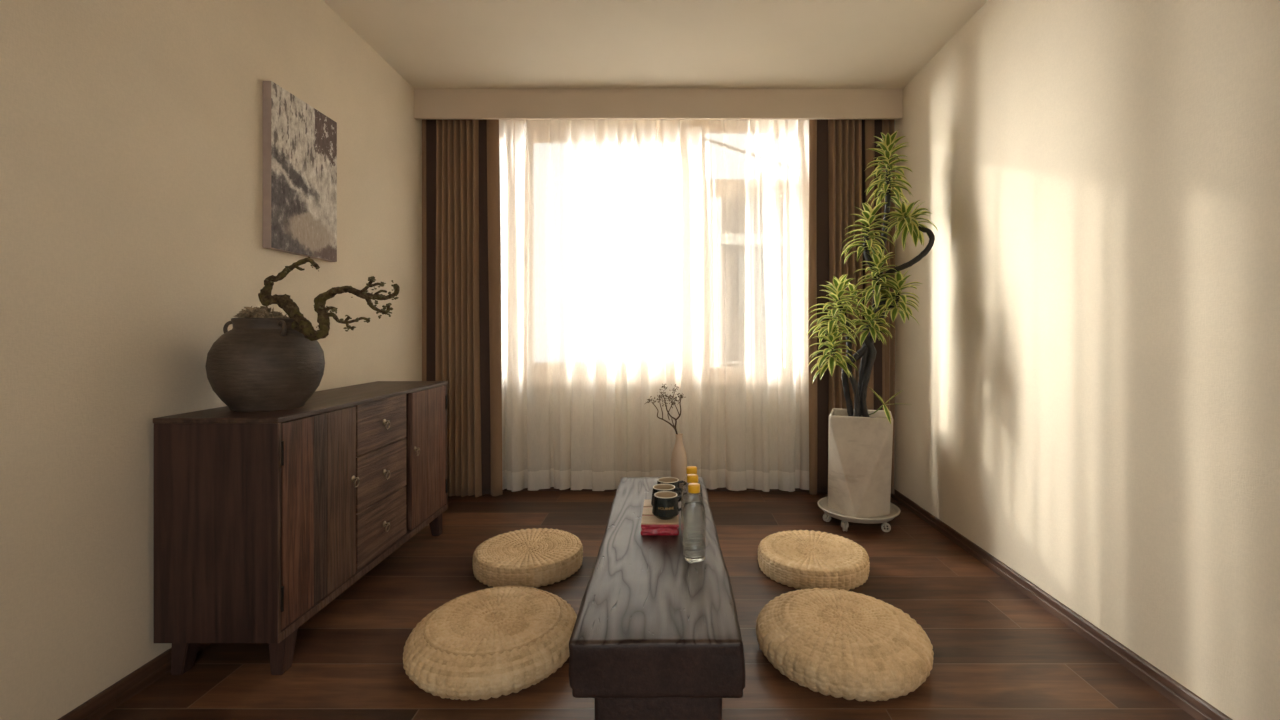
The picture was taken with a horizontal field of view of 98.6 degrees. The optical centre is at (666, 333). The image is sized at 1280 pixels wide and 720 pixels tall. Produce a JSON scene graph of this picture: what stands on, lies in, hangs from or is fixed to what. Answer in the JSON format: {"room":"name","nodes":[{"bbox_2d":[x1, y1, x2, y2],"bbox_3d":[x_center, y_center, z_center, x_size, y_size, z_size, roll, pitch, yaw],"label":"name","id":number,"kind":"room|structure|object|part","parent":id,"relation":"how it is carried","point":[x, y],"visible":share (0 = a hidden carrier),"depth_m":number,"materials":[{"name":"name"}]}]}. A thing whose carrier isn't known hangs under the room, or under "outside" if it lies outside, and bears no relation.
{"room":"tea room","nodes":[
{"label":"tea room","id":0,"kind":"room"},
{"bbox_2d":[0,0,421,719],"bbox_3d":[-1.590,-0.226,1.160,0.120,2.512,5.320,0,0,0],"label":"wall","id":1,"kind":"structure","parent":0,"point":[131,131],"depth_m":1.57,"materials":[{"name":"beige paint"}]},
{"bbox_2d":[58,643,210,719],"bbox_3d":[-1.523,1.000,1.060,0.014,0.061,5.120,0,0,0],"label":"baseboard","id":2,"kind":"structure","parent":1,"relation":"attached to","point":[101,704],"depth_m":1.54,"materials":[{"name":"brown wood"}]},
{"bbox_2d":[263,81,336,261],"bbox_3d":[-1.512,-0.640,2.286,0.034,0.632,0.414,0,0,0],"label":"canvas painting","id":3,"kind":"object","parent":1,"relation":"attached to","point":[300,141],"visible":1,"depth_m":2.23,"materials":[{"name":"fabric"}]},
{"bbox_2d":[422,119,502,496],"bbox_3d":[-1.277,-0.209,3.424,0.505,2.442,0.052,0,0,0],"label":"drape","id":4,"kind":"object","parent":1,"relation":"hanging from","point":[461,229],"visible":0.85,"depth_m":3.42,"materials":[{"name":"brown fabric"}]},
{"bbox_2d":[99,491,1196,719],"bbox_3d":[-0.051,1.080,1.125,3.197,0.100,5.490,0,0,0],"label":"floor","id":5,"kind":"structure","parent":0,"point":[999,654],"depth_m":1.81,"materials":[{"name":"brown wood"}]},
{"bbox_2d":[153,381,447,674],"bbox_3d":[-1.319,0.639,2.246,0.387,0.781,1.260,0,0,0],"label":"sideboard","id":6,"kind":"object","parent":5,"relation":"on","point":[262,520],"visible":1,"depth_m":1.67,"materials":[{"name":"brown wood"}]},
{"bbox_3d":[-1.473,0.972,1.691,0.054,0.117,0.070,0,0,0],"label":"leg","id":7,"kind":"part","parent":6,"relation":"part of","materials":[{"name":"brown wood"}]},
{"bbox_2d":[205,318,324,411],"bbox_3d":[-1.333,0.100,1.840,0.322,0.299,0.322,0,0,0],"label":"clay jar","id":8,"kind":"object","parent":6,"relation":"on","point":[259,364],"visible":0.96,"depth_m":1.73,"materials":[{"name":"grey ceramic"}]},
{"bbox_3d":[-1.445,-0.016,1.823,0.046,0.054,0.015,0,0,-9],"label":"lug handle","id":9,"kind":"part","parent":8,"relation":"part of","materials":[{"name":"ceramic"}]},
{"bbox_3d":[-1.241,-0.016,1.774,0.046,0.054,0.015,0,0,36],"label":"lug handle","id":10,"kind":"part","parent":8,"relation":"part of","materials":[{"name":"ceramic"}]},
{"bbox_2d":[234,257,398,339],"bbox_3d":[-1.153,-0.086,1.841,0.529,0.342,0.176,0,0,0],"label":"branch","id":11,"kind":"object","parent":8,"relation":"in","point":[300,323],"visible":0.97,"depth_m":1.83,"materials":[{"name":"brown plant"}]},
{"bbox_3d":[-1.182,0.972,1.691,0.054,0.117,0.070,0,0,0],"label":"leg","id":12,"kind":"part","parent":6,"relation":"part of","materials":[{"name":"brown wood"}]},
{"bbox_3d":[-1.158,0.576,1.832,0.022,0.615,0.395,0,0,0],"label":"door","id":13,"kind":"part","parent":6,"relation":"part of","materials":[{"name":"brown wood"}]},
{"bbox_3d":[-1.137,0.540,2.008,0.021,0.044,0.033,0,0,0],"label":"ring pull","id":14,"kind":"part","parent":6,"relation":"part of","materials":[{"name":"gold metal"}]},
{"bbox_3d":[-1.158,0.776,2.232,0.020,0.208,0.384,0,0,0],"label":"drawer","id":15,"kind":"part","parent":6,"relation":"part of","materials":[{"name":"brown wood"}]},
{"bbox_3d":[-1.158,0.565,2.232,0.020,0.207,0.384,0,0,0],"label":"drawer","id":16,"kind":"part","parent":6,"relation":"part of","materials":[{"name":"brown wood"}]},
{"bbox_3d":[-1.158,0.361,2.232,0.020,0.191,0.384,0,0,0],"label":"drawer","id":17,"kind":"part","parent":6,"relation":"part of","materials":[{"name":"brown wood"}]},
{"bbox_3d":[-1.137,0.783,2.232,0.021,0.044,0.033,0,0,0],"label":"ring pull","id":18,"kind":"part","parent":6,"relation":"part of","materials":[{"name":"gold metal"}]},
{"bbox_3d":[-1.137,0.571,2.232,0.021,0.044,0.033,0,0,0],"label":"ring pull","id":19,"kind":"part","parent":6,"relation":"part of","materials":[{"name":"gold metal"}]},
{"bbox_3d":[-1.137,0.368,2.232,0.021,0.044,0.033,0,0,0],"label":"ring pull","id":20,"kind":"part","parent":6,"relation":"part of","materials":[{"name":"gold metal"}]},
{"bbox_3d":[-1.137,0.535,2.502,0.021,0.044,0.033,0,0,0],"label":"ring pull","id":21,"kind":"part","parent":6,"relation":"part of","materials":[{"name":"gold metal"}]},
{"bbox_3d":[-1.158,0.576,2.663,0.022,0.615,0.373,0,0,0],"label":"door","id":22,"kind":"part","parent":6,"relation":"part of","materials":[{"name":"brown wood"}]},
{"bbox_3d":[-1.182,0.972,2.801,0.054,0.117,0.070,0,0,0],"label":"leg","id":23,"kind":"part","parent":6,"relation":"part of","materials":[{"name":"brown wood"}]},
{"bbox_2d":[403,586,576,699],"bbox_3d":[-0.553,0.966,1.770,0.536,0.128,0.537,0,0,-33],"label":"floor cushion","id":24,"kind":"object","parent":5,"relation":"on","point":[487,643],"visible":0.98,"depth_m":1.63,"materials":[{"name":"wicker"}]},
{"bbox_2d":[472,528,582,587],"bbox_3d":[-0.612,0.983,2.440,0.474,0.093,0.473,0,0,17],"label":"floor cushion","id":25,"kind":"object","parent":5,"relation":"on","point":[534,557],"visible":0.99,"depth_m":2.33,"materials":[{"name":"wicker"}]},
{"bbox_2d":[569,477,744,719],"bbox_3d":[-0.021,0.825,1.742,0.367,0.411,1.280,0,0,0],"label":"table","id":26,"kind":"object","parent":5,"relation":"on","point":[656,634],"visible":0.84,"depth_m":1.16,"materials":[{"name":"grey wood"}]},
{"bbox_2d":[643,500,652,506],"bbox_3d":[-0.022,0.601,1.893,0.118,0.036,0.081,0,0,0],"label":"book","id":27,"kind":"object","parent":26,"relation":"on","point":[647,503],"visible":0.16,"depth_m":1.89,"materials":[{"name":"beige paper"}]},
{"bbox_2d":[657,477,685,495],"bbox_3d":[0.009,0.546,1.920,0.091,0.073,0.091,0,0,42],"label":"mug","id":28,"kind":"object","parent":27,"relation":"on","point":[674,481],"visible":0.31,"depth_m":1.92,"materials":[{"name":"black ceramic"}]},
{"bbox_3d":[-0.019,0.881,1.310,0.277,0.297,0.300,0,0,0],"label":"leg","id":29,"kind":"part","parent":26,"relation":"part of","materials":[{"name":"brown wood"}]},
{"bbox_2d":[641,516,678,535],"bbox_3d":[-0.022,0.601,1.722,0.118,0.036,0.081,0,0,0],"label":"book","id":30,"kind":"object","parent":26,"relation":"on","point":[650,525],"visible":0.98,"depth_m":1.69,"materials":[{"name":"red paper"}]},
{"bbox_2d":[652,491,680,519],"bbox_3d":[0.001,0.546,1.745,0.091,0.073,0.091,0,0,44],"label":"mug","id":31,"kind":"object","parent":30,"relation":"on","point":[665,503],"visible":0.87,"depth_m":1.71,"materials":[{"name":"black ceramic"}]},
{"bbox_2d":[642,507,677,515],"bbox_3d":[-0.022,0.601,1.808,0.118,0.036,0.081,0,0,0],"label":"book","id":32,"kind":"object","parent":26,"relation":"on","point":[647,511],"visible":0.16,"depth_m":1.80,"materials":[{"name":"beige paper"}]},
{"bbox_2d":[651,484,681,505],"bbox_3d":[-0.005,0.546,1.832,0.091,0.073,0.091,0,0,-43],"label":"mug","id":33,"kind":"object","parent":32,"relation":"on","point":[659,487],"visible":0.3,"depth_m":1.83,"materials":[{"name":"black ceramic"}]},
{"bbox_3d":[0.041,0.539,1.831,0.032,0.050,0.009,0,0,2],"label":"handle","id":34,"kind":"part","parent":33,"relation":"part of","materials":[{"name":"black ceramic"}]},
{"bbox_2d":[671,433,686,483],"bbox_3d":[0.050,0.519,2.290,0.069,0.200,0.069,0,0,19],"label":"vase","id":35,"kind":"object","parent":26,"relation":"on","point":[678,458],"visible":0.87,"depth_m":2.27,"materials":[{"name":"beige ceramic"}]},
{"bbox_2d":[645,384,684,434],"bbox_3d":[-0.007,0.373,2.289,0.174,0.334,0.060,0,0,0],"label":"twig","id":36,"kind":"object","parent":35,"relation":"in","point":[662,395],"visible":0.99,"depth_m":2.29,"materials":[{"name":"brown plant"}]},
{"bbox_3d":[-0.002,0.386,2.290,0.126,0.310,0.027,0,0,0],"label":"stem","id":37,"kind":"part","parent":36,"relation":"part of","materials":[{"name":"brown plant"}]},
{"bbox_2d":[681,466,702,529],"bbox_3d":[0.076,0.515,1.700,0.061,0.206,0.061,0,0,-28],"label":"water bottle","id":38,"kind":"object","parent":26,"relation":"on","point":[690,469],"visible":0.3,"depth_m":1.69,"materials":[{"name":"white"}]},
{"bbox_2d":[682,474,702,543],"bbox_3d":[0.074,0.515,1.602,0.061,0.206,0.061,0,0,-21],"label":"water bottle","id":39,"kind":"object","parent":26,"relation":"on","point":[691,478],"visible":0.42,"depth_m":1.59,"materials":[{"name":"white"}]},
{"bbox_2d":[683,483,704,562],"bbox_3d":[0.074,0.515,1.505,0.061,0.206,0.061,0,0,-14],"label":"water bottle","id":40,"kind":"object","parent":26,"relation":"on","point":[693,512],"visible":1,"depth_m":1.48,"materials":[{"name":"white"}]},
{"bbox_2d":[758,530,869,590],"bbox_3d":[0.638,0.983,2.415,0.474,0.093,0.473,0,0,-34],"label":"floor cushion","id":41,"kind":"object","parent":5,"relation":"on","point":[798,559],"visible":0.99,"depth_m":2.30,"materials":[{"name":"wicker"}]},
{"bbox_2d":[756,588,933,701],"bbox_3d":[0.557,0.964,1.765,0.537,0.132,0.538,0,0,42],"label":"floor cushion","id":42,"kind":"object","parent":5,"relation":"on","point":[849,645],"visible":1,"depth_m":1.63,"materials":[{"name":"wicker"}]},
{"bbox_2d":[818,496,899,531],"bbox_3d":[1.037,0.983,2.985,0.424,0.095,0.424,0,0,0],"label":"trolley","id":43,"kind":"object","parent":5,"relation":"on","point":[822,503],"visible":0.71,"depth_m":2.86,"materials":[{"name":"plastic"}]},
{"bbox_2d":[807,130,937,517],"bbox_3d":[1.043,-0.059,2.935,0.676,2.045,0.507,0,0,0],"label":"dracaena","id":44,"kind":"object","parent":43,"relation":"on","point":[860,438],"visible":1,"depth_m":2.84,"materials":[{"name":"plant"}]},
{"bbox_3d":[0.925,-0.016,2.872,0.134,0.441,0.034,0,0,-43],"label":"stem","id":45,"kind":"part","parent":44,"relation":"part of","materials":[{"name":"green plant"}]},
{"bbox_3d":[0.924,0.255,2.869,0.185,0.450,0.039,0,0,-20],"label":"stem","id":46,"kind":"part","parent":44,"relation":"part of","materials":[{"name":"brown plant"}]},
{"bbox_3d":[1.063,-0.246,2.923,0.276,1.471,0.089,0,0,0],"label":"stem","id":47,"kind":"part","parent":44,"relation":"part of","materials":[{"name":"black plant"}]},
{"bbox_3d":[1.058,0.219,2.896,0.076,0.533,0.074,0,0,-28],"label":"stem","id":48,"kind":"part","parent":44,"relation":"part of","materials":[{"name":"black plant"}]},
{"bbox_3d":[1.057,-0.068,2.903,0.110,1.104,0.086,0,0,0],"label":"stem","id":49,"kind":"part","parent":44,"relation":"part of","materials":[{"name":"plant"}]},
{"bbox_3d":[1.152,-0.188,2.854,0.124,0.114,0.044,0,0,39],"label":"stem","id":50,"kind":"part","parent":44,"relation":"part of","materials":[{"name":"green plant"}]},
{"bbox_3d":[1.236,-0.434,2.840,0.272,0.343,0.098,0,0,36],"label":"stem","id":51,"kind":"part","parent":44,"relation":"part of","materials":[{"name":"black plant"}]},
{"bbox_2d":[323,0,987,88],"bbox_3d":[-0.051,-1.532,1.125,3.197,0.100,5.490,0,0,0],"label":"ceiling","id":52,"kind":"structure","parent":0,"point":[431,44],"depth_m":2.78,"materials":[{"name":"paint"}]},
{"bbox_2d":[828,408,892,517],"bbox_3d":[1.042,0.697,2.982,0.330,0.534,0.320,0,0,20],"label":"pot","id":53,"kind":"object","parent":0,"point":[860,442],"depth_m":2.85,"materials":[{"name":"ceramic"}]},
{"bbox_2d":[894,0,1279,719],"bbox_3d":[1.487,-0.226,1.160,0.120,2.512,5.320,0,0,0],"label":"wall","id":54,"kind":"structure","parent":0,"point":[1089,374],"depth_m":1.74,"materials":[{"name":"beige paint"}]},
{"bbox_2d":[414,89,902,118],"bbox_3d":[-0.051,-1.393,3.338,2.957,0.179,0.024,0,0,0],"label":"trim","id":55,"kind":"structure","parent":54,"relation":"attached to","point":[428,103],"depth_m":3.33,"materials":[{"name":"paint"}]},
{"bbox_2d":[808,119,894,494],"bbox_3d":[1.153,-0.213,3.438,0.544,2.434,0.075,0,0,0],"label":"drape","id":56,"kind":"object","parent":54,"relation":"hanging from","point":[839,158],"visible":0.44,"depth_m":3.42,"materials":[{"name":"brown fabric"}]},
{"bbox_2d":[891,489,1232,719],"bbox_3d":[1.420,1.002,1.060,0.014,0.056,5.120,0,0,0],"label":"baseboard","id":57,"kind":"structure","parent":54,"relation":"attached to","point":[1198,708],"depth_m":1.86,"materials":[{"name":"brown wood"}]},
{"bbox_3d":[-0.051,-0.226,3.730,2.957,2.512,0.220,0,0,0],"label":"wall","id":58,"kind":"structure","parent":0,"visible":0},
{"bbox_2d":[499,119,808,491],"bbox_3d":[-0.098,-0.202,3.509,2.167,2.417,0.133,0,0,0],"label":"sheer curtain","id":59,"kind":"object","parent":58,"relation":"hanging from","point":[638,256],"visible":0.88,"depth_m":3.50,"materials":[{"name":"white fabric"}]},
{"bbox_2d":[503,487,808,490],"bbox_3d":[-0.051,1.002,3.613,2.929,0.056,0.014,0,0,0],"label":"baseboard","id":60,"kind":"structure","parent":58,"relation":"attached to","point":[550,488],"depth_m":3.61,"materials":[{"name":"brown wood"}]}
]}

